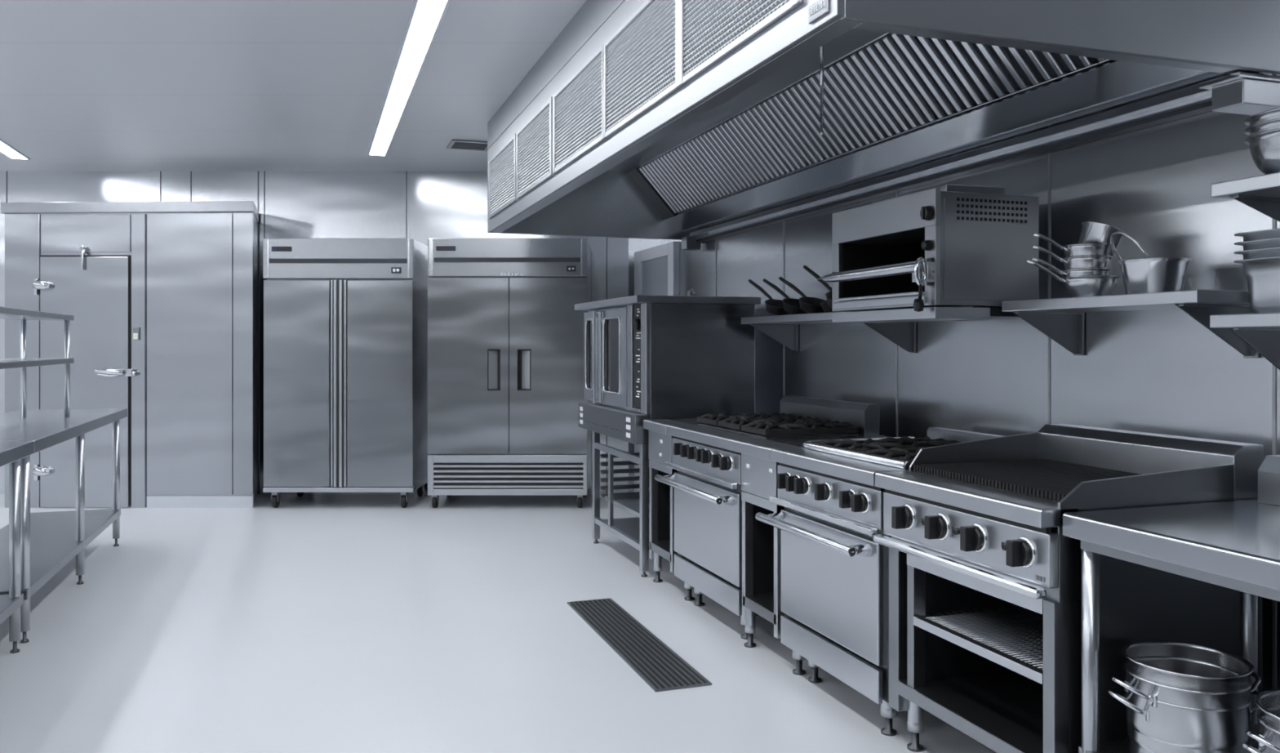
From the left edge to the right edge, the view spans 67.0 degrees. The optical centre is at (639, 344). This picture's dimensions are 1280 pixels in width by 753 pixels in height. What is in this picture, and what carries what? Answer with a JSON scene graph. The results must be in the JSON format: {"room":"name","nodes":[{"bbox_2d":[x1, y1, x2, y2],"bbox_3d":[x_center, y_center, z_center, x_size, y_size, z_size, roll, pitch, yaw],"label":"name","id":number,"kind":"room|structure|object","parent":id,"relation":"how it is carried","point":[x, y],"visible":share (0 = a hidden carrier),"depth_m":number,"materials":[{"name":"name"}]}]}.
{"room":"commercial kitchen","nodes":[
{"label":"commercial kitchen","id":0,"kind":"room"},
{"bbox_2d":[0,0,586,171],"bbox_3d":[-2.954,-1.550,3.101,8.820,0.100,14.181,0,0,-19],"label":"ceiling","id":1,"kind":"structure","parent":0,"point":[86,85],"depth_m":5.46,"materials":[{"name":"white paint"}]},
{"bbox_2d":[0,138,30,159],"bbox_3d":[-3.392,-1.492,3.130,0.138,0.013,9.828,0,0,-19],"label":"recessed light","id":2,"kind":"object","parent":1,"relation":"in","point":[6,148],"visible":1,"depth_m":7.50,"materials":[{"name":"white paint"}]},
{"bbox_2d":[367,0,450,156],"bbox_3d":[-0.488,-1.492,2.993,0.145,0.013,9.808,0,0,-19],"label":"recessed light","id":3,"kind":"object","parent":1,"relation":"in","point":[426,16],"visible":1,"depth_m":5.17,"materials":[{"name":"white paint"}]},
{"bbox_2d":[369,116,399,155],"bbox_3d":[-1.854,-1.493,6.981,0.117,0.008,1.338,0,0,-19],"label":"diffuser","id":4,"kind":"object","parent":3,"relation":"attached to","point":[386,127],"depth_m":6.89,"materials":[{"name":"white plastic"}]},
{"bbox_2d":[382,56,423,117],"bbox_3d":[-1.407,-1.493,5.675,0.117,0.008,1.398,0,0,-19],"label":"diffuser","id":5,"kind":"object","parent":3,"relation":"attached to","point":[406,71],"depth_m":5.56,"materials":[{"name":"white plastic"}]},
{"bbox_2d":[400,0,447,57],"bbox_3d":[-0.949,-1.493,4.337,0.117,0.008,1.408,0,0,-19],"label":"diffuser","id":6,"kind":"object","parent":3,"relation":"attached to","point":[426,16],"depth_m":4.55,"materials":[{"name":"white plastic"}]},
{"bbox_2d":[446,138,488,151],"bbox_3d":[-1.277,-1.494,7.263,0.310,0.011,0.310,0,0,-19],"label":"ceiling vent","id":7,"kind":"object","parent":1,"relation":"in","point":[465,144],"visible":0.83,"depth_m":7.25,"materials":[{"name":"grey metal"}]},
{"bbox_2d":[487,0,1279,239],"bbox_3d":[0.399,-1.125,4.618,1.486,0.748,4.580,0,0,-19],"label":"extraction hood","id":8,"kind":"object","parent":1,"relation":"attached to","point":[654,119],"visible":1,"depth_m":3.82,"materials":[{"name":"silver metal"}]},
{"bbox_2d":[489,141,513,214],"bbox_3d":[-0.862,-1.030,6.036,0.009,0.343,0.820,0,0,-19],"label":"grille","id":9,"kind":"object","parent":8,"relation":"attached to","point":[501,164],"depth_m":6.03,"materials":[{"name":"metal"}]},
{"bbox_2d":[517,105,549,194],"bbox_3d":[-0.571,-1.030,5.185,0.009,0.343,0.786,0,0,-19],"label":"grille","id":10,"kind":"object","parent":8,"relation":"attached to","point":[533,137],"depth_m":5.17,"materials":[{"name":"metal"}]},
{"bbox_2d":[555,53,601,168],"bbox_3d":[-0.280,-1.030,4.337,0.009,0.343,0.807,0,0,-19],"label":"grille","id":11,"kind":"object","parent":8,"relation":"attached to","point":[578,102],"depth_m":4.30,"materials":[{"name":"metal"}]},
{"bbox_2d":[605,0,675,131],"bbox_3d":[-0.006,-1.030,3.536,0.009,0.343,0.790,0,0,-19],"label":"grille","id":12,"kind":"object","parent":8,"relation":"attached to","point":[640,55],"depth_m":3.51,"materials":[{"name":"metal"}]},
{"bbox_2d":[682,0,789,75],"bbox_3d":[0.262,-1.030,2.751,0.009,0.343,0.746,0,0,-19],"label":"grille","id":13,"kind":"object","parent":8,"relation":"attached to","point":[711,28],"depth_m":2.85,"materials":[{"name":"metal"}]},
{"bbox_2d":[0,171,628,493],"bbox_3d":[-4.550,-0.100,8.440,10.300,2.800,0.121,0,0,0],"label":"wall","id":14,"kind":"structure","parent":0,"point":[299,204],"depth_m":8.38,"materials":[{"name":"silver metal"}]},
{"bbox_2d":[6,170,7,202],"bbox_3d":[-5.487,-0.100,8.379,0.008,2.800,0.002,0,0,1],"label":"trim","id":15,"kind":"structure","parent":14,"relation":"attached to","point":[6,171],"depth_m":8.38,"materials":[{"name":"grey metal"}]},
{"bbox_2d":[160,170,160,201],"bbox_3d":[-4.154,-0.100,8.379,0.008,2.800,0.002,0,0,1],"label":"trim","id":16,"kind":"structure","parent":14,"relation":"attached to","point":[160,171],"depth_m":8.38,"materials":[{"name":"grey metal"}]},
{"bbox_2d":[190,170,191,201],"bbox_3d":[-3.890,-0.100,8.379,0.008,2.800,0.002,0,0,1],"label":"trim","id":17,"kind":"structure","parent":14,"relation":"attached to","point":[190,171],"depth_m":8.38,"materials":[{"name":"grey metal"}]},
{"bbox_2d":[257,170,258,493],"bbox_3d":[-3.308,-0.100,8.379,0.008,2.800,0.002,0,0,-1],"label":"trim","id":18,"kind":"structure","parent":14,"relation":"attached to","point":[258,171],"depth_m":8.38,"materials":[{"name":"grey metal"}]},
{"bbox_2d":[263,170,265,493],"bbox_3d":[-3.254,-0.100,8.379,0.008,2.800,0.002,0,0,-1],"label":"trim","id":19,"kind":"structure","parent":14,"relation":"attached to","point":[264,171],"depth_m":8.38,"materials":[{"name":"grey metal"}]},
{"bbox_2d":[405,170,407,238],"bbox_3d":[-2.023,-0.100,8.379,0.008,2.800,0.002,0,0,1],"label":"trim","id":20,"kind":"structure","parent":14,"relation":"attached to","point":[406,171],"depth_m":8.38,"materials":[{"name":"grey metal"}]},
{"bbox_2d":[606,236,607,493],"bbox_3d":[-0.288,-0.100,8.379,0.008,2.800,0.002,0,0,1],"label":"trim","id":21,"kind":"structure","parent":14,"relation":"attached to","point":[606,237],"depth_m":8.38,"materials":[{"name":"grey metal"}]},
{"bbox_2d":[0,493,996,752],"bbox_3d":[-2.954,1.350,3.101,8.820,0.100,14.181,0,0,-19],"label":"floor","id":22,"kind":"structure","parent":0,"point":[309,623],"depth_m":4.13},
{"bbox_2d":[0,440,34,653],"bbox_3d":[-2.539,0.858,3.010,0.615,0.885,2.240,0,0,-19],"label":"worktable","id":23,"kind":"object","parent":22,"relation":"on","point":[11,452],"visible":1,"depth_m":4.07,"materials":[{"name":"silver metal"}]},
{"bbox_2d":[0,408,127,643],"bbox_3d":[-3.271,0.858,5.145,0.615,0.885,2.255,0,0,-19],"label":"worktable","id":24,"kind":"object","parent":22,"relation":"on","point":[50,540],"visible":0.97,"depth_m":5.23,"materials":[{"name":"silver metal"}]},
{"bbox_2d":[0,306,74,417],"bbox_3d":[-3.167,0.123,4.851,0.280,0.583,1.470,0,0,-19],"label":"double overshelf","id":25,"kind":"object","parent":24,"relation":"on","point":[6,313],"visible":1,"depth_m":5.40,"materials":[{"name":"silver metal"}]},
{"bbox_2d":[0,306,74,320],"bbox_3d":[-3.167,-0.152,4.851,0.280,0.031,1.470,0,0,-19],"label":"shelf","id":26,"kind":"object","parent":25,"relation":"attached to","point":[6,313],"depth_m":4.91,"materials":[{"name":"silver metal"}]},
{"bbox_2d":[0,357,74,368],"bbox_3d":[-3.167,0.095,4.851,0.280,0.031,1.470,0,0,-19],"label":"shelf","id":27,"kind":"object","parent":25,"relation":"attached to","point":[22,362],"depth_m":4.94,"materials":[{"name":"silver metal"}]},
{"bbox_2d":[0,200,258,507],"bbox_3d":[-4.173,0.086,7.974,2.209,2.444,0.772,0,0,0],"label":"cooler","id":28,"kind":"object","parent":22,"relation":"on","point":[162,297],"visible":0.99,"depth_m":7.69,"materials":[{"name":"silver metal"}]},
{"bbox_2d":[132,326,140,339],"bbox_3d":[-3.999,-0.086,7.685,0.055,0.105,0.030,0,0,0],"label":"light switch","id":29,"kind":"object","parent":28,"relation":"attached to","point":[135,330],"depth_m":7.67,"materials":[{"name":"beige plastic"}]},
{"bbox_2d":[262,238,430,507],"bbox_3d":[-2.380,0.232,7.971,1.186,2.136,0.718,0,0,0],"label":"refrigerator","id":30,"kind":"object","parent":22,"relation":"on","point":[345,320],"visible":1,"depth_m":7.62,"materials":[{"name":"silver metal"}]},
{"bbox_2d":[427,238,591,507],"bbox_3d":[-1.047,0.232,7.971,1.257,2.136,0.718,0,0,0],"label":"refrigerator","id":31,"kind":"object","parent":22,"relation":"on","point":[506,332],"visible":1,"depth_m":7.62,"materials":[{"name":"silver metal"}]},
{"bbox_2d":[592,431,648,577],"bbox_3d":[0.163,0.927,5.971,0.665,0.745,0.999,0,0,-19],"label":"stand","id":32,"kind":"object","parent":22,"relation":"on","point":[634,531],"visible":0.45,"depth_m":6.00,"materials":[{"name":"silver metal"}]},
{"bbox_2d":[603,516,639,540],"bbox_3d":[0.163,1.151,5.970,0.593,0.018,0.910,0,0,-19],"label":"shelf","id":33,"kind":"object","parent":32,"relation":"attached to","point":[628,526],"depth_m":6.07,"materials":[{"name":"grey metal"}]},
{"bbox_2d":[574,288,760,444],"bbox_3d":[0.126,0.111,6.082,0.762,0.887,1.323,0,0,-19],"label":"oven","id":34,"kind":"object","parent":32,"relation":"on","point":[647,357],"visible":0.97,"depth_m":5.52,"materials":[{"name":"silver metal"}]},
{"bbox_2d":[567,597,711,691],"bbox_3d":[-0.046,1.296,4.270,0.230,0.007,1.310,0,0,-19],"label":"floor grate","id":35,"kind":"object","parent":22,"relation":"on","point":[660,667],"visible":1,"depth_m":4.13,"materials":[{"name":"silver metal"}]},
{"bbox_2d":[643,417,701,582],"bbox_3d":[0.421,0.858,5.269,0.730,0.885,0.362,0,0,-19],"label":"spreader","id":36,"kind":"object","parent":22,"relation":"on","point":[661,495],"visible":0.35,"depth_m":5.29,"materials":[{"name":"silver metal"}]},
{"bbox_2d":[649,539,671,561],"bbox_3d":[0.427,1.107,5.271,0.673,0.045,0.338,0,0,-19],"label":"shelf","id":37,"kind":"object","parent":36,"relation":"attached to","point":[657,547],"depth_m":5.23,"materials":[{"name":"grey metal"}]},
{"bbox_2d":[654,395,879,639],"bbox_3d":[0.585,0.787,4.694,0.792,1.025,0.847,0,0,-19],"label":"gas range","id":38,"kind":"object","parent":22,"relation":"on","point":[706,483],"visible":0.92,"depth_m":4.52,"materials":[{"name":"grey metal"}]},
{"bbox_2d":[691,422,864,439],"bbox_3d":[0.644,0.427,4.709,0.510,0.036,0.837,0,0,-19],"label":"cooktop","id":39,"kind":"object","parent":38,"relation":"in","point":[737,430],"depth_m":4.38,"materials":[{"name":"grey metal"}]},
{"bbox_2d":[734,435,890,647],"bbox_3d":[0.808,0.858,4.139,0.730,0.885,0.341,0,0,-19],"label":"spreader","id":40,"kind":"object","parent":22,"relation":"on","point":[761,541],"visible":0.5,"depth_m":4.15,"materials":[{"name":"silver metal"}]},
{"bbox_2d":[742,592,776,624],"bbox_3d":[0.814,1.107,4.141,0.673,0.045,0.317,0,0,-19],"label":"shelf","id":41,"kind":"object","parent":40,"relation":"attached to","point":[760,603],"depth_m":4.08,"materials":[{"name":"grey metal"}]},
{"bbox_2d":[755,426,1004,735],"bbox_3d":[0.983,0.826,3.626,0.852,0.948,0.755,0,0,-19],"label":"gas range","id":42,"kind":"object","parent":22,"relation":"on","point":[835,576],"visible":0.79,"depth_m":3.47,"materials":[{"name":"grey metal"}]},
{"bbox_2d":[873,423,1263,752],"bbox_3d":[1.234,0.789,2.906,0.782,1.022,0.756,0,0,-19],"label":"charbroiler","id":43,"kind":"object","parent":22,"relation":"on","point":[985,579],"visible":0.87,"depth_m":2.82,"materials":[{"name":"grey metal"}]},
{"bbox_2d":[896,667,1043,752],"bbox_3d":[1.265,1.093,2.888,0.715,0.043,0.672,0,0,-19],"label":"shelf","id":44,"kind":"object","parent":43,"relation":"attached to","point":[1001,708],"depth_m":2.89,"materials":[{"name":"grey metal"}]},
{"bbox_2d":[1062,454,1279,752],"bbox_3d":[1.854,0.799,1.377,0.820,1.002,2.505,0,0,-19],"label":"worktable","id":45,"kind":"object","parent":22,"relation":"on","point":[1163,572],"visible":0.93,"depth_m":2.41,"materials":[{"name":"silver metal"}]},
{"bbox_2d":[1108,689,1261,752],"bbox_3d":[1.306,0.912,2.313,0.308,0.175,0.262,0,0,38],"label":"stock pot","id":46,"kind":"object","parent":45,"relation":"on","point":[1133,748],"visible":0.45,"depth_m":2.27,"materials":[{"name":"silver metal"}]},
{"bbox_2d":[1111,655,1261,752],"bbox_3d":[1.306,0.873,2.313,0.268,0.175,0.311,0,0,43],"label":"stock pot","id":47,"kind":"object","parent":46,"relation":"on","point":[1174,664],"visible":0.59,"depth_m":2.30,"materials":[{"name":"silver metal"}]},
{"bbox_2d":[1122,640,1253,751],"bbox_3d":[1.306,0.837,2.313,0.274,0.175,0.274,0,0,0],"label":"stock pot","id":48,"kind":"object","parent":47,"relation":"in","point":[1181,727],"visible":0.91,"depth_m":2.21,"materials":[{"name":"silver metal"}]},
{"bbox_2d":[1242,731,1261,752],"bbox_3d":[1.459,0.920,2.037,0.308,0.160,0.262,0,0,38],"label":"stock pot","id":49,"kind":"object","parent":45,"relation":"on","point":[1252,749],"visible":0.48,"depth_m":2.04,"materials":[{"name":"silver metal"}]},
{"bbox_2d":[1245,705,1279,752],"bbox_3d":[1.459,0.886,2.037,0.268,0.160,0.311,0,0,45],"label":"stock pot","id":50,"kind":"object","parent":49,"relation":"on","point":[1275,709],"visible":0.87,"depth_m":2.03,"materials":[{"name":"silver metal"}]},
{"bbox_2d":[1255,688,1279,752],"bbox_3d":[1.459,0.854,2.037,0.274,0.160,0.274,0,0,0],"label":"stock pot","id":51,"kind":"object","parent":50,"relation":"on","point":[1264,700],"visible":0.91,"depth_m":2.06,"materials":[{"name":"silver metal"}]},
{"bbox_2d":[628,71,1279,691],"bbox_3d":[1.748,-0.100,3.167,0.120,2.800,11.260,0,0,-19],"label":"wall","id":52,"kind":"structure","parent":0,"point":[1162,371],"depth_m":3.50,"materials":[{"name":"silver metal"}]},
{"bbox_2d":[634,240,679,491],"bbox_3d":[0.123,0.266,7.652,0.050,2.068,0.920,0,0,-19],"label":"door","id":53,"kind":"structure","parent":52,"relation":"in","point":[656,268],"depth_m":7.58,"materials":[{"name":"grey metal"}]},
{"bbox_2d":[715,239,716,296],"bbox_3d":[0.517,-0.100,6.572,0.003,2.800,0.010,0,0,-19],"label":"trim","id":54,"kind":"structure","parent":52,"relation":"attached to","point":[716,239],"depth_m":6.57,"materials":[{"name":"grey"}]},
{"bbox_2d":[782,221,784,396],"bbox_3d":[0.838,-0.100,5.635,0.003,2.800,0.010,0,0,-19],"label":"trim","id":55,"kind":"structure","parent":52,"relation":"attached to","point":[783,221],"depth_m":5.64,"materials":[{"name":"grey metal"}]},
{"bbox_2d":[741,311,915,352],"bbox_3d":[0.939,-0.055,4.848,0.317,0.190,1.365,0,0,-19],"label":"shelf","id":56,"kind":"object","parent":52,"relation":"attached to","point":[784,329],"visible":0.66,"depth_m":4.82,"materials":[{"name":"silver metal"}]},
{"bbox_2d":[748,279,791,315],"bbox_3d":[0.685,-0.264,5.368,0.165,0.223,0.429,0,0,-33],"label":"frying pan","id":57,"kind":"object","parent":56,"relation":"on","point":[774,306],"visible":0.73,"depth_m":5.32,"materials":[{"name":"black metal"}]},
{"bbox_2d":[763,278,808,314],"bbox_3d":[0.808,-0.261,5.240,0.166,0.216,0.432,0,0,-10],"label":"frying pan","id":58,"kind":"object","parent":56,"relation":"on","point":[792,305],"visible":0.62,"depth_m":5.17,"materials":[{"name":"black metal"}]},
{"bbox_2d":[778,276,826,313],"bbox_3d":[0.820,-0.261,5.067,0.166,0.216,0.432,0,0,-33],"label":"frying pan","id":59,"kind":"object","parent":56,"relation":"on","point":[809,304],"visible":0.79,"depth_m":5.01,"materials":[{"name":"black metal"}]},
{"bbox_2d":[803,265,831,307],"bbox_3d":[0.894,-0.278,4.723,0.165,0.250,0.416,0,0,-34],"label":"frying pan","id":60,"kind":"object","parent":56,"relation":"on","point":[828,295],"visible":0.26,"depth_m":4.73,"materials":[{"name":"black metal"}]},
{"bbox_2d":[820,301,839,312],"bbox_3d":[1.036,-0.224,4.682,0.166,0.144,0.454,0,0,-23],"label":"frying pan","id":61,"kind":"object","parent":56,"relation":"on","point":[825,307],"visible":0.28,"depth_m":4.78,"materials":[{"name":"black metal"}]},
{"bbox_2d":[895,191,897,436],"bbox_3d":[1.209,-0.100,4.553,0.003,2.800,0.010,0,0,-19],"label":"trim","id":62,"kind":"structure","parent":52,"relation":"attached to","point":[896,193],"depth_m":4.55,"materials":[{"name":"grey metal"}]},
{"bbox_2d":[817,183,1038,322],"bbox_3d":[1.131,-0.326,3.726,0.678,0.472,0.746,0,0,-19],"label":"grill","id":63,"kind":"object","parent":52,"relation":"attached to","point":[947,251],"visible":0.95,"depth_m":3.44,"materials":[{"name":"grey metal"}]},
{"bbox_2d":[833,295,925,308],"bbox_3d":[0.899,-0.158,3.683,0.012,0.025,0.617,0,0,-19],"label":"drip tray","id":64,"kind":"object","parent":63,"relation":"on","point":[869,301],"depth_m":3.68,"materials":[{"name":"silver metal"}]},
{"bbox_2d":[681,71,1279,250],"bbox_3d":[1.030,-0.730,4.766,0.197,0.130,4.390,0,0,-19],"label":"rail","id":65,"kind":"object","parent":52,"relation":"attached to","point":[1238,92],"visible":0.94,"depth_m":3.53,"materials":[{"name":"grey metal"}]},
{"bbox_2d":[1048,152,1050,423],"bbox_3d":[1.530,-0.100,3.615,0.003,2.800,0.010,0,0,-19],"label":"trim","id":66,"kind":"structure","parent":52,"relation":"attached to","point":[1049,153],"depth_m":3.61,"materials":[{"name":"grey metal"}]},
{"bbox_2d":[1001,289,1258,357],"bbox_3d":[1.547,-0.055,3.072,0.317,0.190,0.790,0,0,-19],"label":"shelf","id":67,"kind":"object","parent":52,"relation":"attached to","point":[1061,319],"visible":0.84,"depth_m":2.93,"materials":[{"name":"silver metal"}]},
{"bbox_2d":[1026,258,1120,297],"bbox_3d":[1.413,-0.214,3.163,0.299,0.128,0.176,0,0,0],"label":"saucepan","id":68,"kind":"object","parent":67,"relation":"on","point":[1091,285],"visible":0.84,"depth_m":3.11,"materials":[{"name":"silver metal"}]},
{"bbox_2d":[1031,257,1111,276],"bbox_3d":[1.409,-0.235,3.163,0.255,0.099,0.148,0,0,0],"label":"saucepan","id":69,"kind":"object","parent":68,"relation":"on","point":[1091,271],"visible":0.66,"depth_m":3.12,"materials":[{"name":"silver metal"}]},
{"bbox_2d":[1031,244,1111,269],"bbox_3d":[1.409,-0.275,3.162,0.255,0.099,0.148,0,0,-2],"label":"saucepan","id":70,"kind":"object","parent":69,"relation":"on","point":[1084,261],"visible":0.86,"depth_m":3.11,"materials":[{"name":"silver metal"}]},
{"bbox_2d":[1032,232,1107,257],"bbox_3d":[1.409,-0.315,3.160,0.255,0.099,0.148,0,0,-3],"label":"saucepan","id":71,"kind":"object","parent":70,"relation":"on","point":[1081,249],"visible":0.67,"depth_m":3.12,"materials":[{"name":"silver metal"}]},
{"bbox_2d":[1077,221,1124,260],"bbox_3d":[1.503,-0.331,3.152,0.148,0.140,0.135,0,0,-24],"label":"container","id":72,"kind":"object","parent":71,"relation":"on","point":[1091,232],"visible":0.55,"depth_m":3.11,"materials":[{"name":"silver metal"}]},
{"bbox_2d":[1110,231,1191,293],"bbox_3d":[1.553,-0.246,2.939,0.218,0.193,0.200,0,0,0],"label":"pot","id":73,"kind":"object","parent":67,"relation":"on","point":[1148,274],"visible":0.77,"depth_m":2.87,"materials":[{"name":"silver metal"}]},
{"bbox_2d":[1209,311,1279,369],"bbox_3d":[1.909,0.022,2.013,0.317,0.205,1.372,0,0,-19],"label":"shelf","id":74,"kind":"object","parent":52,"relation":"attached to","point":[1260,331],"visible":1,"depth_m":2.59,"materials":[{"name":"silver metal"}]},
{"bbox_2d":[1233,256,1279,312],"bbox_3d":[1.797,-0.151,2.391,0.288,0.143,0.542,0,0,-19],"label":"pan","id":75,"kind":"object","parent":74,"relation":"on","point":[1262,274],"visible":0.91,"depth_m":2.52,"materials":[{"name":"silver metal"}]},
{"bbox_2d":[1234,246,1279,259],"bbox_3d":[1.797,-0.175,2.391,0.287,0.143,0.542,0,0,-19],"label":"pan","id":76,"kind":"object","parent":75,"relation":"on","point":[1272,251],"visible":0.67,"depth_m":2.52,"materials":[{"name":"silver metal"}]},
{"bbox_2d":[1234,237,1279,250],"bbox_3d":[1.797,-0.200,2.391,0.286,0.143,0.542,0,0,-19],"label":"pan","id":77,"kind":"object","parent":76,"relation":"on","point":[1268,242],"visible":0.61,"depth_m":2.52,"materials":[{"name":"silver metal"}]},
{"bbox_2d":[1234,227,1279,241],"bbox_3d":[1.797,-0.224,2.391,0.286,0.143,0.542,0,0,-19],"label":"pan","id":78,"kind":"object","parent":77,"relation":"on","point":[1273,233],"visible":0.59,"depth_m":2.52,"materials":[{"name":"silver metal"}]},
{"bbox_2d":[1211,172,1279,222],"bbox_3d":[1.910,-0.367,2.011,0.317,0.130,1.368,0,0,-19],"label":"shelf","id":79,"kind":"object","parent":52,"relation":"attached to","point":[1261,193],"visible":1,"depth_m":2.56,"materials":[{"name":"silver metal"}]},
{"bbox_2d":[1244,128,1279,174],"bbox_3d":[1.739,-0.489,2.514,0.286,0.114,0.286,0,0,-19],"label":"mixing bowl","id":80,"kind":"object","parent":79,"relation":"on","point":[1264,146],"visible":0.8,"depth_m":2.50,"materials":[{"name":"silver metal"}]},
{"bbox_2d":[1244,117,1279,136],"bbox_3d":[1.739,-0.515,2.514,0.286,0.114,0.286,0,0,-19],"label":"mixing bowl","id":81,"kind":"object","parent":80,"relation":"in","point":[1272,124],"visible":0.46,"depth_m":2.49,"materials":[{"name":"silver metal"}]},
{"bbox_2d":[1244,107,1279,126],"bbox_3d":[1.739,-0.541,2.514,0.286,0.114,0.286,0,0,-19],"label":"mixing bowl","id":82,"kind":"object","parent":81,"relation":"in","point":[1273,113],"visible":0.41,"depth_m":2.49,"materials":[{"name":"silver metal"}]},
{"bbox_2d":[1271,73,1275,689],"bbox_3d":[1.818,-0.100,2.773,0.003,2.800,0.010,0,0,-19],"label":"trim","id":83,"kind":"structure","parent":52,"relation":"attached to","point":[1273,221],"depth_m":2.77,"materials":[{"name":"grey metal"}]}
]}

